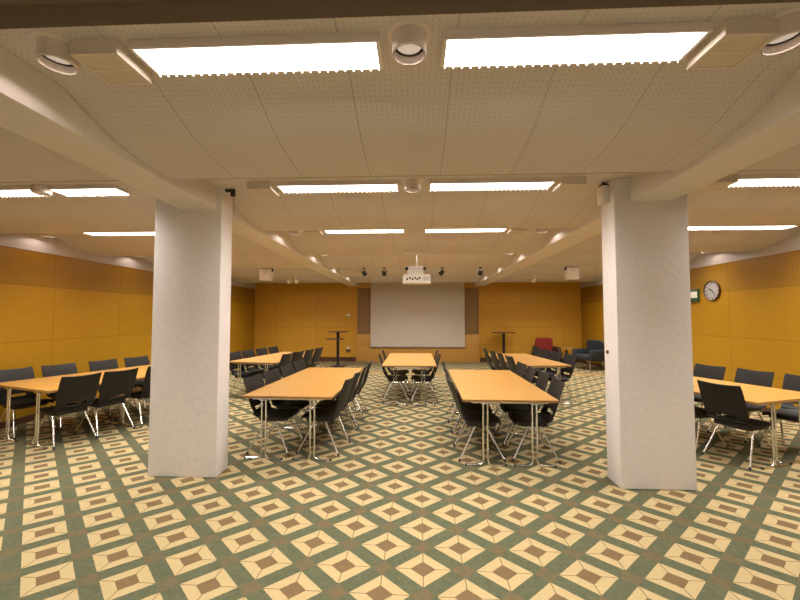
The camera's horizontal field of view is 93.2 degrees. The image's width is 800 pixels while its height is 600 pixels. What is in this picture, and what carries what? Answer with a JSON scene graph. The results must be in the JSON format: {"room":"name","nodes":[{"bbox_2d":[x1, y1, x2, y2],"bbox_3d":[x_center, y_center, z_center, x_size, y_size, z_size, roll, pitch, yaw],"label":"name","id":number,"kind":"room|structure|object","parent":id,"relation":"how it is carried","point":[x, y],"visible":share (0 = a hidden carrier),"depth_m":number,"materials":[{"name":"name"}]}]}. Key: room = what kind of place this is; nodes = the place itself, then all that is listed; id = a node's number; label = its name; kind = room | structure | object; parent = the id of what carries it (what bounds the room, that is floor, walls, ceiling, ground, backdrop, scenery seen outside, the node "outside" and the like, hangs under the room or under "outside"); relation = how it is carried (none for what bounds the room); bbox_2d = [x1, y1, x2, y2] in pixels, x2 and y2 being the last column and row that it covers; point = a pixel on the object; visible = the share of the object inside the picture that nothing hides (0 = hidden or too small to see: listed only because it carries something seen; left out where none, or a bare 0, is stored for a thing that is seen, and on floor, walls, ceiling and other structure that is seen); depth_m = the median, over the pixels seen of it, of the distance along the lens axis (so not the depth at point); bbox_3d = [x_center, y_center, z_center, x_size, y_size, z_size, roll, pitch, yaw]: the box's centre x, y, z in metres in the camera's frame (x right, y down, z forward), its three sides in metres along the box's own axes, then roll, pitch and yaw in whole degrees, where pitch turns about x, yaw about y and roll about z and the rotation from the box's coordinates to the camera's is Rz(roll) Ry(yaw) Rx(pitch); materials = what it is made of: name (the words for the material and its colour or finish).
{"room":"community hall","nodes":[
{"label":"community hall","id":0,"kind":"room"},
{"bbox_2d":[0,245,254,421],"bbox_3d":[-5.865,0.582,6.384,0.200,2.670,15.500,0,-3,2],"label":"wall","id":1,"kind":"structure","parent":0,"point":[55,309],"depth_m":6.70,"materials":[{"name":"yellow wood"}]},
{"bbox_2d":[0,387,142,429],"bbox_3d":[-5.756,1.866,6.321,0.018,0.100,15.500,0,-3,2],"label":"baseboard","id":2,"kind":"structure","parent":1,"relation":"attached to","point":[29,418],"depth_m":5.81,"materials":[{"name":"brown wood"}]},
{"bbox_2d":[0,233,254,288],"bbox_3d":[-5.859,-1.066,6.458,0.212,0.630,15.500,0,-3,2],"label":"trim","id":3,"kind":"structure","parent":1,"relation":"attached to","point":[36,242],"depth_m":6.46,"materials":[{"name":"white paint"}]},
{"bbox_2d":[0,0,799,282],"bbox_3d":[0.220,-1.141,6.214,12.080,0.503,15.580,0,-3,2],"label":"ceiling","id":4,"kind":"structure","parent":0,"point":[424,120],"depth_m":2.53,"materials":[{"name":"white paint"}]},
{"bbox_2d":[0,185,47,197],"bbox_3d":[-4.450,-1.157,4.047,1.240,0.059,0.222,0,-3,2],"label":"fluorescent light","id":5,"kind":"object","parent":4,"relation":"attached to","point":[5,191],"visible":0.66,"depth_m":4.00,"materials":[{"name":"white plastic"}]},
{"bbox_2d":[0,190,35,195],"bbox_3d":[-4.450,-1.157,4.048,1.200,0.022,0.200,0,-3,2],"label":"diffuser","id":6,"kind":"object","parent":5,"relation":"attached to","point":[2,192],"depth_m":4.07,"materials":[{"name":"white plastic"}]},
{"bbox_2d":[31,184,52,195],"bbox_3d":[-3.734,-1.157,3.942,0.216,0.105,0.216,0,-3,2],"label":"recessed light","id":7,"kind":"object","parent":4,"relation":"in","point":[38,189],"visible":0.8,"depth_m":3.89,"materials":[{"name":"white metal"}]},
{"bbox_2d":[29,32,79,74],"bbox_3d":[-1.723,-1.235,1.907,0.216,0.105,0.216,0,-3,2],"label":"recessed light","id":8,"kind":"object","parent":4,"relation":"in","point":[52,51],"visible":0.83,"depth_m":1.86,"materials":[{"name":"white metal"}]},
{"bbox_2d":[46,184,131,196],"bbox_3d":[-3.276,-1.159,3.997,0.740,0.059,0.222,0,-3,2],"label":"fluorescent light","id":9,"kind":"object","parent":4,"relation":"attached to","point":[91,189],"visible":1,"depth_m":3.97,"materials":[{"name":"white plastic"}]},
{"bbox_2d":[55,189,125,194],"bbox_3d":[-3.276,-1.159,3.998,0.700,0.022,0.200,0,-3,2],"label":"diffuser","id":10,"kind":"object","parent":9,"relation":"attached to","point":[61,191],"depth_m":4.00,"materials":[{"name":"white plastic"}]},
{"bbox_2d":[69,38,151,85],"bbox_3d":[-1.495,-1.243,1.973,0.240,0.090,0.250,0,-3,2],"label":"ceiling vent","id":11,"kind":"object","parent":4,"relation":"in","point":[109,59],"visible":0.98,"depth_m":1.92,"materials":[{"name":"beige metal"}]},
{"bbox_2d":[84,232,154,235],"bbox_3d":[-4.368,-1.069,5.993,1.240,0.059,0.222,0,-3,2],"label":"fluorescent light","id":12,"kind":"object","parent":4,"relation":"attached to","point":[132,233],"visible":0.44,"depth_m":6.01,"materials":[{"name":"white plastic"}]},
{"bbox_2d":[0,47,358,286],"bbox_3d":[-2.018,-1.093,6.296,0.380,0.490,15.500,0,-3,2],"label":"ceiling beam","id":13,"kind":"structure","parent":4,"relation":"attached to","point":[34,107],"depth_m":2.52,"materials":[{"name":"white paint"}]},
{"bbox_2d":[127,32,382,77],"bbox_3d":[-0.713,-1.252,1.939,1.240,0.059,0.222,0,-3,2],"label":"fluorescent light","id":14,"kind":"object","parent":4,"relation":"attached to","point":[353,51],"visible":1,"depth_m":1.91,"materials":[{"name":"white plastic"}]},
{"bbox_2d":[136,42,378,72],"bbox_3d":[-0.713,-1.252,1.940,1.200,0.022,0.200,0,-3,2],"label":"diffuser","id":15,"kind":"object","parent":14,"relation":"attached to","point":[161,57],"depth_m":1.93,"materials":[{"name":"white plastic"}]},
{"bbox_2d":[247,181,278,196],"bbox_3d":[-1.413,-1.155,3.919,0.240,0.090,0.250,0,-3,2],"label":"ceiling vent","id":16,"kind":"object","parent":4,"relation":"in","point":[258,188],"visible":0.98,"depth_m":3.83,"materials":[{"name":"beige metal"}]},
{"bbox_2d":[259,268,273,280],"bbox_3d":[-3.202,-0.617,9.104,0.305,0.310,0.192,0,-3,2],"label":"loudspeaker","id":17,"kind":"object","parent":4,"relation":"hanging from","point":[266,274],"visible":1,"depth_m":9.02,"materials":[{"name":"white plastic"}]},
{"bbox_2d":[275,180,398,193],"bbox_3d":[-0.631,-1.164,3.885,1.240,0.059,0.222,0,-3,2],"label":"fluorescent light","id":18,"kind":"object","parent":4,"relation":"attached to","point":[349,186],"visible":1,"depth_m":3.85,"materials":[{"name":"white plastic"}]},
{"bbox_2d":[279,185,396,191],"bbox_3d":[-0.631,-1.165,3.886,1.200,0.022,0.200,0,-3,2],"label":"diffuser","id":19,"kind":"object","parent":18,"relation":"attached to","point":[283,188],"depth_m":3.91,"materials":[{"name":"white plastic"}]},
{"bbox_2d":[324,230,404,233],"bbox_3d":[-0.548,-1.077,5.832,1.240,0.059,0.222,0,-3,2],"label":"fluorescent light","id":20,"kind":"object","parent":4,"relation":"attached to","point":[337,231],"visible":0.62,"depth_m":5.87,"materials":[{"name":"white plastic"}]},
{"bbox_2d":[387,19,430,65],"bbox_3d":[0.045,-1.238,1.832,0.216,0.105,0.216,0,-3,2],"label":"recessed light","id":21,"kind":"object","parent":4,"relation":"in","point":[408,40],"visible":1,"depth_m":1.79,"materials":[{"name":"white metal"}]},
{"bbox_2d":[402,177,422,192],"bbox_3d":[0.127,-1.151,3.779,0.216,0.105,0.216,0,-3,2],"label":"recessed light","id":22,"kind":"object","parent":4,"relation":"in","point":[411,184],"visible":0.97,"depth_m":3.72,"materials":[{"name":"white metal"}]},
{"bbox_2d":[403,253,430,283],"bbox_3d":[0.306,-0.587,6.925,0.510,0.575,0.344,0,-3,2],"label":"projector","id":23,"kind":"object","parent":4,"relation":"hanging from","point":[415,274],"visible":0.94,"depth_m":6.76,"materials":[{"name":"white plastic"}]},
{"bbox_2d":[424,229,506,232],"bbox_3d":[0.994,-1.079,5.766,1.240,0.059,0.222,0,-3,2],"label":"fluorescent light","id":24,"kind":"object","parent":4,"relation":"attached to","point":[440,230],"visible":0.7,"depth_m":5.80,"materials":[{"name":"white plastic"}]},
{"bbox_2d":[428,177,556,191],"bbox_3d":[0.912,-1.167,3.820,1.240,0.059,0.222,0,-3,2],"label":"fluorescent light","id":25,"kind":"object","parent":4,"relation":"attached to","point":[483,184],"visible":1,"depth_m":3.77,"materials":[{"name":"white plastic"}]},
{"bbox_2d":[430,182,552,189],"bbox_3d":[0.912,-1.167,3.821,1.200,0.022,0.200,0,-3,2],"label":"diffuser","id":26,"kind":"object","parent":25,"relation":"attached to","point":[433,185],"depth_m":3.82,"materials":[{"name":"white plastic"}]},
{"bbox_2d":[552,176,585,192],"bbox_3d":[1.689,-1.161,3.788,0.240,0.090,0.250,0,-3,2],"label":"ceiling vent","id":27,"kind":"object","parent":4,"relation":"in","point":[563,184],"visible":0.94,"depth_m":3.71,"materials":[{"name":"beige metal"}]},
{"bbox_2d":[564,267,578,279],"bbox_3d":[3.986,-0.630,8.801,0.305,0.310,0.192,0,-3,2],"label":"loudspeaker","id":28,"kind":"object","parent":4,"relation":"hanging from","point":[571,273],"visible":1,"depth_m":8.71,"materials":[{"name":"white plastic"}]},
{"bbox_2d":[440,21,713,69],"bbox_3d":[0.829,-1.255,1.874,1.240,0.059,0.222,0,-3,2],"label":"fluorescent light","id":29,"kind":"object","parent":4,"relation":"attached to","point":[668,42],"visible":1,"depth_m":1.84,"materials":[{"name":"white plastic"}]},
{"bbox_2d":[445,32,704,64],"bbox_3d":[0.830,-1.255,1.875,1.200,0.022,0.200,0,-3,2],"label":"diffuser","id":30,"kind":"object","parent":29,"relation":"attached to","point":[461,48],"depth_m":1.86,"materials":[{"name":"white plastic"}]},
{"bbox_2d":[474,69,799,285],"bbox_3d":[2.558,-1.102,6.103,0.400,0.490,15.500,0,-3,2],"label":"ceiling beam","id":31,"kind":"structure","parent":4,"relation":"attached to","point":[775,128],"depth_m":2.86,"materials":[{"name":"white paint"}]},
{"bbox_2d":[695,174,737,190],"bbox_3d":[3.108,-1.163,3.731,0.240,0.090,0.250,0,-3,2],"label":"ceiling vent","id":32,"kind":"object","parent":4,"relation":"in","point":[731,179],"visible":0.63,"depth_m":3.65,"materials":[{"name":"beige metal"}]},
{"bbox_2d":[686,17,778,69],"bbox_3d":[1.607,-1.248,1.842,0.240,0.090,0.250,0,-3,2],"label":"ceiling vent","id":33,"kind":"object","parent":4,"relation":"in","point":[733,41],"visible":0.97,"depth_m":1.79,"materials":[{"name":"beige metal"}]},
{"bbox_2d":[701,226,796,229],"bbox_3d":[5.168,-1.087,5.590,1.240,0.059,0.222,0,-3,2],"label":"fluorescent light","id":34,"kind":"object","parent":4,"relation":"attached to","point":[748,227],"visible":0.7,"depth_m":5.61,"materials":[{"name":"white plastic"}]},
{"bbox_2d":[706,226,792,228],"bbox_3d":[5.168,-1.088,5.591,1.200,0.022,0.200,0,-3,2],"label":"diffuser","id":35,"kind":"object","parent":34,"relation":"attached to","point":[749,227],"depth_m":5.61,"materials":[{"name":"white plastic"}]},
{"bbox_2d":[728,174,799,187],"bbox_3d":[3.867,-1.173,3.695,1.240,0.059,0.222,0,-3,2],"label":"fluorescent light","id":36,"kind":"object","parent":4,"relation":"attached to","point":[747,180],"visible":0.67,"depth_m":3.68,"materials":[{"name":"white plastic"}]},
{"bbox_2d":[732,179,799,184],"bbox_3d":[3.867,-1.173,3.696,1.200,0.022,0.200,0,-3,2],"label":"diffuser","id":37,"kind":"object","parent":36,"relation":"attached to","point":[740,181],"depth_m":3.73,"materials":[{"name":"white plastic"}]},
{"bbox_2d":[759,7,799,55],"bbox_3d":[1.784,-1.242,1.759,0.216,0.105,0.216,0,-3,2],"label":"recessed light","id":38,"kind":"object","parent":4,"relation":"in","point":[788,37],"visible":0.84,"depth_m":1.75,"materials":[{"name":"white metal"}]},
{"bbox_2d":[0,361,799,599],"bbox_3d":[0.220,1.954,6.064,12.380,0.100,15.900,0,-3,2],"label":"floor","id":39,"kind":"structure","parent":0,"point":[397,515],"depth_m":3.17,"materials":[{"name":"carpet"}]},
{"bbox_2d":[0,367,57,439],"bbox_3d":[-5.294,1.423,5.327,0.621,0.889,0.499,-1,-3,19],"label":"chair","id":40,"kind":"object","parent":39,"relation":"on","point":[28,400],"visible":0.77,"depth_m":5.37,"materials":[{"name":"black plastic"}]},
{"bbox_2d":[30,372,101,449],"bbox_3d":[-4.353,1.406,4.951,0.621,0.889,0.499,-1,-3,22],"label":"chair","id":41,"kind":"object","parent":39,"relation":"on","point":[73,389],"visible":0.99,"depth_m":4.84,"materials":[{"name":"black plastic"}]},
{"bbox_2d":[39,363,95,429],"bbox_3d":[-5.096,1.445,5.820,0.621,0.889,0.499,-1,-3,21],"label":"chair","id":42,"kind":"object","parent":39,"relation":"on","point":[70,368],"visible":0.34,"depth_m":5.89,"materials":[{"name":"black plastic"}]},
{"bbox_2d":[0,365,150,448],"bbox_3d":[-4.468,1.533,5.925,1.366,0.730,2.356,-1,-3,22],"label":"conference table","id":43,"kind":"object","parent":39,"relation":"on","point":[47,385],"visible":0.44,"depth_m":5.03,"materials":[{"name":"brown wood"}]},
{"bbox_2d":[75,368,137,437],"bbox_3d":[-4.170,1.427,5.405,0.621,0.889,0.499,-1,-3,23],"label":"chair","id":44,"kind":"object","parent":39,"relation":"on","point":[113,383],"visible":0.9,"depth_m":5.29,"materials":[{"name":"black plastic"}]},
{"bbox_2d":[88,359,138,418],"bbox_3d":[-4.857,1.472,6.411,0.621,0.889,0.499,-1,-3,19],"label":"chair","id":45,"kind":"object","parent":39,"relation":"on","point":[112,363],"visible":0.34,"depth_m":6.50,"materials":[{"name":"black plastic"}]},
{"bbox_2d":[118,366,150,426],"bbox_3d":[-3.953,1.451,5.943,0.621,0.889,0.499,-1,-3,21],"label":"chair","id":46,"kind":"object","parent":39,"relation":"on","point":[144,393],"visible":0.38,"depth_m":5.73,"materials":[{"name":"black plastic"}]},
{"bbox_2d":[124,356,149,410],"bbox_3d":[-4.648,1.495,6.930,0.621,0.889,0.499,-1,-3,19],"label":"chair","id":47,"kind":"object","parent":39,"relation":"on","point":[135,361],"visible":0.33,"depth_m":6.96,"materials":[{"name":"black plastic"}]},
{"bbox_2d":[148,187,232,476],"bbox_3d":[-2.221,0.237,4.041,0.720,3.150,0.240,0,-3,2],"label":"column","id":48,"kind":"structure","parent":39,"relation":"on","point":[190,350],"depth_m":3.92,"materials":[{"name":"white paint"}]},
{"bbox_2d":[229,351,259,393],"bbox_3d":[-3.269,1.541,7.941,0.621,0.889,0.499,-1,-3,14],"label":"chair","id":49,"kind":"object","parent":39,"relation":"on","point":[237,355],"visible":0.74,"depth_m":7.97,"materials":[{"name":"black plastic"}]},
{"bbox_2d":[241,349,271,391],"bbox_3d":[-3.155,1.563,8.435,0.621,0.889,0.499,-1,-3,12],"label":"chair","id":50,"kind":"object","parent":39,"relation":"on","point":[247,353],"visible":0.59,"depth_m":8.47,"materials":[{"name":"black plastic"}]},
{"bbox_2d":[255,347,278,368],"bbox_3d":[-3.039,1.586,8.941,0.621,0.889,0.499,-1,-3,11],"label":"chair","id":51,"kind":"object","parent":39,"relation":"on","point":[262,351],"visible":0.42,"depth_m":8.97,"materials":[{"name":"black plastic"}]},
{"bbox_2d":[243,373,302,455],"bbox_3d":[-1.578,1.396,4.718,0.621,0.889,0.499,0,-3,6],"label":"chair","id":52,"kind":"object","parent":39,"relation":"on","point":[252,383],"visible":0.83,"depth_m":4.67,"materials":[{"name":"black plastic"}]},
{"bbox_2d":[229,352,322,397],"bbox_3d":[-2.725,1.653,8.600,1.086,0.730,2.206,-1,-3,13],"label":"conference table","id":53,"kind":"object","parent":39,"relation":"on","point":[270,359],"visible":0.5,"depth_m":7.83,"materials":[{"name":"brown wood"}]},
{"bbox_2d":[262,352,292,381],"bbox_3d":[-2.575,1.533,7.773,0.621,0.889,0.499,0,-3,10],"label":"chair","id":54,"kind":"object","parent":39,"relation":"on","point":[285,359],"visible":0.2,"depth_m":7.65,"materials":[{"name":"black plastic"}]},
{"bbox_2d":[262,368,315,439],"bbox_3d":[-1.538,1.420,5.257,0.621,0.889,0.499,0,-3,7],"label":"chair","id":55,"kind":"object","parent":39,"relation":"on","point":[273,375],"visible":0.64,"depth_m":5.21,"materials":[{"name":"black plastic"}]},
{"bbox_2d":[290,350,304,372],"bbox_3d":[-2.462,1.555,8.265,0.621,0.889,0.499,-1,-3,16],"label":"chair","id":56,"kind":"object","parent":39,"relation":"on","point":[296,356],"visible":0.2,"depth_m":8.13,"materials":[{"name":"black plastic"}]},
{"bbox_2d":[280,363,317,427],"bbox_3d":[-1.496,1.446,5.833,0.621,0.889,0.499,0,-3,5],"label":"chair","id":57,"kind":"object","parent":39,"relation":"on","point":[286,370],"visible":0.12,"depth_m":5.89,"materials":[{"name":"black plastic"}]},
{"bbox_2d":[243,367,364,460],"bbox_3d":[-1.199,1.513,5.486,1.046,0.730,2.446,0,-3,4],"label":"conference table","id":58,"kind":"object","parent":39,"relation":"on","point":[310,384],"visible":0.9,"depth_m":4.76,"materials":[{"name":"brown wood"}]},
{"bbox_2d":[293,348,314,368],"bbox_3d":[-2.348,1.578,8.764,0.621,0.889,0.499,-1,-3,12],"label":"chair","id":59,"kind":"object","parent":39,"relation":"on","point":[308,354],"visible":0.32,"depth_m":8.69,"materials":[{"name":"black plastic"}]},
{"bbox_2d":[293,359,329,415],"bbox_3d":[-1.453,1.472,6.412,0.621,0.889,0.499,0,-3,7],"label":"chair","id":60,"kind":"object","parent":39,"relation":"on","point":[300,365],"visible":0.18,"depth_m":6.49,"materials":[{"name":"black plastic"}]},
{"bbox_2d":[306,347,322,367],"bbox_3d":[-2.236,1.600,9.252,0.621,0.889,0.499,-1,-3,12],"label":"chair","id":61,"kind":"object","parent":39,"relation":"on","point":[317,353],"visible":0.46,"depth_m":9.14,"materials":[{"name":"black plastic"}]},
{"bbox_2d":[296,374,355,456],"bbox_3d":[-0.895,1.395,4.694,0.621,0.889,0.499,0,-3,8],"label":"chair","id":62,"kind":"object","parent":39,"relation":"on","point":[326,415],"visible":0.95,"depth_m":4.55,"materials":[{"name":"black plastic"}]},
{"bbox_2d":[311,369,361,440],"bbox_3d":[-0.857,1.418,5.204,0.621,0.889,0.499,0,-3,5],"label":"chair","id":63,"kind":"object","parent":39,"relation":"on","point":[329,404],"visible":0.59,"depth_m":5.10,"materials":[{"name":"black plastic"}]},
{"bbox_2d":[326,331,348,366],"bbox_3d":[-2.097,1.620,12.590,0.760,1.155,0.700,0,-3,2],"label":"bar table","id":64,"kind":"object","parent":39,"relation":"on","point":[337,338],"visible":1,"depth_m":12.53,"materials":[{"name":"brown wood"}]},
{"bbox_2d":[323,364,366,428],"bbox_3d":[-0.816,1.443,5.765,0.621,0.889,0.499,0,-3,1],"label":"chair","id":65,"kind":"object","parent":39,"relation":"on","point":[365,367],"visible":0.57,"depth_m":5.60,"materials":[{"name":"black plastic"}]},
{"bbox_2d":[354,361,371,418],"bbox_3d":[-0.777,1.467,6.292,0.621,0.889,0.499,0,-3,2],"label":"chair","id":66,"kind":"object","parent":39,"relation":"on","point":[369,364],"visible":0.43,"depth_m":6.13,"materials":[{"name":"black plastic"}]},
{"bbox_2d":[378,353,409,401],"bbox_3d":[-0.122,1.521,7.499,0.621,0.889,0.499,0,-3,0],"label":"chair","id":67,"kind":"object","parent":39,"relation":"on","point":[400,378],"visible":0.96,"depth_m":7.36,"materials":[{"name":"black plastic"}]},
{"bbox_2d":[382,350,409,393],"bbox_3d":[-0.089,1.557,8.298,0.621,0.889,0.499,0,-3,0],"label":"chair","id":68,"kind":"object","parent":39,"relation":"on","point":[399,372],"visible":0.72,"depth_m":8.15,"materials":[{"name":"black plastic"}]},
{"bbox_2d":[382,353,436,404],"bbox_3d":[0.218,1.634,8.173,1.026,0.730,2.386,0,-3,2],"label":"conference table","id":69,"kind":"object","parent":39,"relation":"on","point":[422,361],"visible":0.91,"depth_m":7.49,"materials":[{"name":"brown wood"}]},
{"bbox_2d":[410,350,437,392],"bbox_3d":[0.538,1.560,8.371,0.621,0.889,0.499,0,-3,5],"label":"chair","id":70,"kind":"object","parent":39,"relation":"on","point":[415,371],"visible":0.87,"depth_m":8.21,"materials":[{"name":"black plastic"}]},
{"bbox_2d":[409,353,440,401],"bbox_3d":[0.501,1.520,7.477,0.621,0.889,0.499,0,-3,0],"label":"chair","id":71,"kind":"object","parent":39,"relation":"on","point":[416,378],"visible":0.98,"depth_m":7.33,"materials":[{"name":"black plastic"}]},
{"bbox_2d":[445,370,491,445],"bbox_3d":[0.920,1.410,5.026,0.621,0.889,0.499,0,-3,6],"label":"chair","id":72,"kind":"object","parent":39,"relation":"on","point":[466,407],"visible":0.56,"depth_m":4.95,"materials":[{"name":"black plastic"}]},
{"bbox_2d":[448,376,505,461],"bbox_3d":[0.889,1.386,4.504,0.621,0.889,0.499,0,-3,1],"label":"chair","id":73,"kind":"object","parent":39,"relation":"on","point":[471,419],"visible":0.94,"depth_m":4.35,"materials":[{"name":"black plastic"}]},
{"bbox_2d":[488,349,508,369],"bbox_3d":[2.321,1.562,8.401,0.621,0.889,0.499,0,-3,-3],"label":"chair","id":74,"kind":"object","parent":39,"relation":"on","point":[492,353],"visible":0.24,"depth_m":8.30,"materials":[{"name":"black plastic"}]},
{"bbox_2d":[448,370,558,467],"bbox_3d":[1.272,1.503,5.260,1.036,0.730,2.366,0,-3,3],"label":"conference table","id":75,"kind":"object","parent":39,"relation":"on","point":[486,387],"visible":0.91,"depth_m":4.57,"materials":[{"name":"brown wood"}]},
{"bbox_2d":[494,361,526,413],"bbox_3d":[1.688,1.457,6.082,0.621,0.889,0.499,0,-3,0],"label":"chair","id":76,"kind":"object","parent":39,"relation":"on","point":[520,368],"visible":0.12,"depth_m":6.10,"materials":[{"name":"black plastic"}]},
{"bbox_2d":[494,365,535,432],"bbox_3d":[1.657,1.434,5.559,0.621,0.889,0.499,0,-3,6],"label":"chair","id":77,"kind":"object","parent":39,"relation":"on","point":[530,372],"visible":0.25,"depth_m":5.57,"materials":[{"name":"black plastic"}]},
{"bbox_2d":[504,354,536,384],"bbox_3d":[2.380,1.512,7.304,0.621,0.889,0.499,0,-3,-3],"label":"chair","id":78,"kind":"object","parent":39,"relation":"on","point":[510,361],"visible":0.24,"depth_m":7.21,"materials":[{"name":"black plastic"}]},
{"bbox_2d":[497,371,549,447],"bbox_3d":[1.623,1.408,4.990,0.621,0.889,0.499,0,-3,7],"label":"chair","id":79,"kind":"object","parent":39,"relation":"on","point":[542,380],"visible":0.7,"depth_m":4.94,"materials":[{"name":"black plastic"}]},
{"bbox_2d":[484,353,571,404],"bbox_3d":[2.637,1.633,8.144,1.026,0.730,2.306,0,-3,-3],"label":"conference table","id":80,"kind":"object","parent":39,"relation":"on","point":[533,361],"visible":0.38,"depth_m":7.49,"materials":[{"name":"brown wood"}]},
{"bbox_2d":[505,377,564,463],"bbox_3d":[1.592,1.385,4.482,0.621,0.889,0.499,0,-3,6],"label":"chair","id":81,"kind":"object","parent":39,"relation":"on","point":[555,389],"visible":0.88,"depth_m":4.42,"materials":[{"name":"black plastic"}]},
{"bbox_2d":[525,349,550,389],"bbox_3d":[3.046,1.569,8.571,0.621,0.889,0.499,0,-3,-3],"label":"chair","id":82,"kind":"object","parent":39,"relation":"on","point":[544,353],"visible":0.27,"depth_m":8.57,"materials":[{"name":"black plastic"}]},
{"bbox_2d":[532,338,560,356],"bbox_3d":[5.026,1.764,12.980,0.800,0.907,0.694,0,-3,2],"label":"armchair","id":83,"kind":"object","parent":39,"relation":"on","point":[543,343],"visible":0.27,"depth_m":13.18,"materials":[{"name":"red fabric"}]},
{"bbox_2d":[534,351,562,387],"bbox_3d":[3.076,1.544,8.024,0.621,0.889,0.499,0,-3,-6],"label":"chair","id":84,"kind":"object","parent":39,"relation":"on","point":[555,356],"visible":0.38,"depth_m":8.05,"materials":[{"name":"black plastic"}]},
{"bbox_2d":[548,353,577,401],"bbox_3d":[3.107,1.518,7.446,0.621,0.889,0.499,0,-3,-7],"label":"chair","id":85,"kind":"object","parent":39,"relation":"on","point":[569,359],"visible":0.62,"depth_m":7.43,"materials":[{"name":"black plastic"}]},
{"bbox_2d":[572,340,604,370],"bbox_3d":[5.953,1.713,11.862,0.694,0.907,0.800,1,-3,-20],"label":"armchair","id":86,"kind":"object","parent":39,"relation":"on","point":[595,351],"visible":0.84,"depth_m":11.73,"materials":[{"name":"blue fabric"}]},
{"bbox_2d":[601,178,696,489],"bbox_3d":[2.452,0.225,3.768,0.700,3.150,0.270,0,-3,2],"label":"column","id":87,"kind":"structure","parent":39,"relation":"on","point":[649,387],"depth_m":3.63,"materials":[{"name":"white paint"}]},
{"bbox_2d":[597,182,609,204],"bbox_3d":[2.064,-1.097,3.839,0.075,0.236,0.120,0,-3,2],"label":"sensor box","id":88,"kind":"object","parent":87,"relation":"attached to","point":[603,192],"visible":0.95,"depth_m":3.78,"materials":[{"name":"white plastic"}]},
{"bbox_2d":[693,363,725,429],"bbox_3d":[4.510,1.442,5.745,0.621,0.889,0.499,1,-3,-14],"label":"chair","id":89,"kind":"object","parent":39,"relation":"on","point":[700,370],"visible":0.26,"depth_m":5.79,"materials":[{"name":"black plastic"}]},
{"bbox_2d":[694,404,727,451],"bbox_3d":[3.691,1.401,4.842,0.621,0.889,0.499,1,-3,-15],"label":"chair","id":90,"kind":"object","parent":39,"relation":"on","point":[699,412],"visible":0.16,"depth_m":4.67,"materials":[{"name":"black plastic"}]},
{"bbox_2d":[697,379,782,470],"bbox_3d":[3.855,1.378,4.326,0.621,0.889,0.499,1,-3,-17],"label":"chair","id":91,"kind":"object","parent":39,"relation":"on","point":[729,400],"visible":0.98,"depth_m":4.22,"materials":[{"name":"black plastic"}]},
{"bbox_2d":[706,368,774,443],"bbox_3d":[4.685,1.417,5.193,0.621,0.889,0.499,1,-3,-14],"label":"chair","id":92,"kind":"object","parent":39,"relation":"on","point":[759,378],"visible":0.29,"depth_m":5.21,"materials":[{"name":"black plastic"}]},
{"bbox_2d":[693,376,799,469],"bbox_3d":[4.074,1.488,4.926,1.206,0.730,1.666,1,-3,-18],"label":"conference table","id":93,"kind":"object","parent":39,"relation":"on","point":[753,394],"visible":0.39,"depth_m":4.27,"materials":[{"name":"brown wood"}]},
{"bbox_2d":[758,373,799,446],"bbox_3d":[4.862,1.392,4.636,0.621,0.889,0.499,1,-3,-20],"label":"chair","id":94,"kind":"object","parent":39,"relation":"on","point":[788,412],"visible":0.77,"depth_m":4.81,"materials":[{"name":"black plastic"}]},
{"bbox_2d":[254,282,581,357],"bbox_3d":[0.551,0.609,13.976,12.380,3.300,0.200,0,-3,2],"label":"wall","id":95,"kind":"structure","parent":0,"point":[292,317],"depth_m":13.91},
{"bbox_2d":[358,288,370,333],"bbox_3d":[-1.245,0.406,13.931,0.625,1.700,0.060,0,-3,2],"label":"recessed panel","id":96,"kind":"object","parent":95,"relation":"attached to","point":[364,294],"visible":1,"depth_m":13.94,"materials":[{"name":"brown wood"}]},
{"bbox_2d":[370,282,464,347],"bbox_3d":[0.632,0.460,13.759,3.560,2.522,0.090,0,-3,2],"label":"projection screen","id":97,"kind":"object","parent":95,"relation":"attached to","point":[433,314],"visible":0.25,"depth_m":13.75,"materials":[{"name":"fabric"}]},
{"bbox_2d":[356,282,479,361],"bbox_3d":[0.636,0.707,13.833,4.500,3.090,0.070,0,-3,2],"label":"trim","id":98,"kind":"structure","parent":95,"relation":"attached to","point":[364,352],"depth_m":13.76,"materials":[{"name":"brown wood"}]},
{"bbox_2d":[302,357,581,362],"bbox_3d":[0.547,2.172,13.796,11.980,0.160,0.020,0,-3,2],"label":"baseboard","id":99,"kind":"structure","parent":95,"relation":"attached to","point":[321,358],"depth_m":13.89,"materials":[{"name":"brown wood"}]},
{"bbox_2d":[464,288,478,333],"bbox_3d":[2.549,0.399,13.771,0.610,1.700,0.060,0,-3,2],"label":"recessed panel","id":100,"kind":"object","parent":95,"relation":"attached to","point":[471,294],"visible":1,"depth_m":13.77,"materials":[{"name":"brown wood"}]},
{"bbox_2d":[581,250,799,409],"bbox_3d":[6.304,0.559,5.870,0.200,2.670,15.500,0,-3,2],"label":"wall","id":101,"kind":"structure","parent":0,"point":[753,323],"depth_m":6.83,"materials":[{"name":"yellow wood"}]},
{"bbox_2d":[580,231,799,287],"bbox_3d":[6.298,-1.089,5.944,0.212,0.630,15.500,0,-3,2],"label":"trim","id":102,"kind":"structure","parent":101,"relation":"attached to","point":[792,243],"depth_m":6.99,"materials":[{"name":"white paint"}]},
{"bbox_2d":[690,289,699,301],"bbox_3d":[6.270,-0.091,8.095,0.055,0.270,0.340,0,-3,2],"label":"exit sign","id":103,"kind":"object","parent":101,"relation":"attached to","point":[694,293],"visible":0.56,"depth_m":7.99,"materials":[{"name":"green plastic"}]},
{"bbox_2d":[703,281,720,300],"bbox_3d":[6.253,-0.187,7.579,0.044,0.404,0.404,0,-3,2],"label":"wall clock","id":104,"kind":"object","parent":101,"relation":"attached to","point":[712,289],"visible":1,"depth_m":7.57,"materials":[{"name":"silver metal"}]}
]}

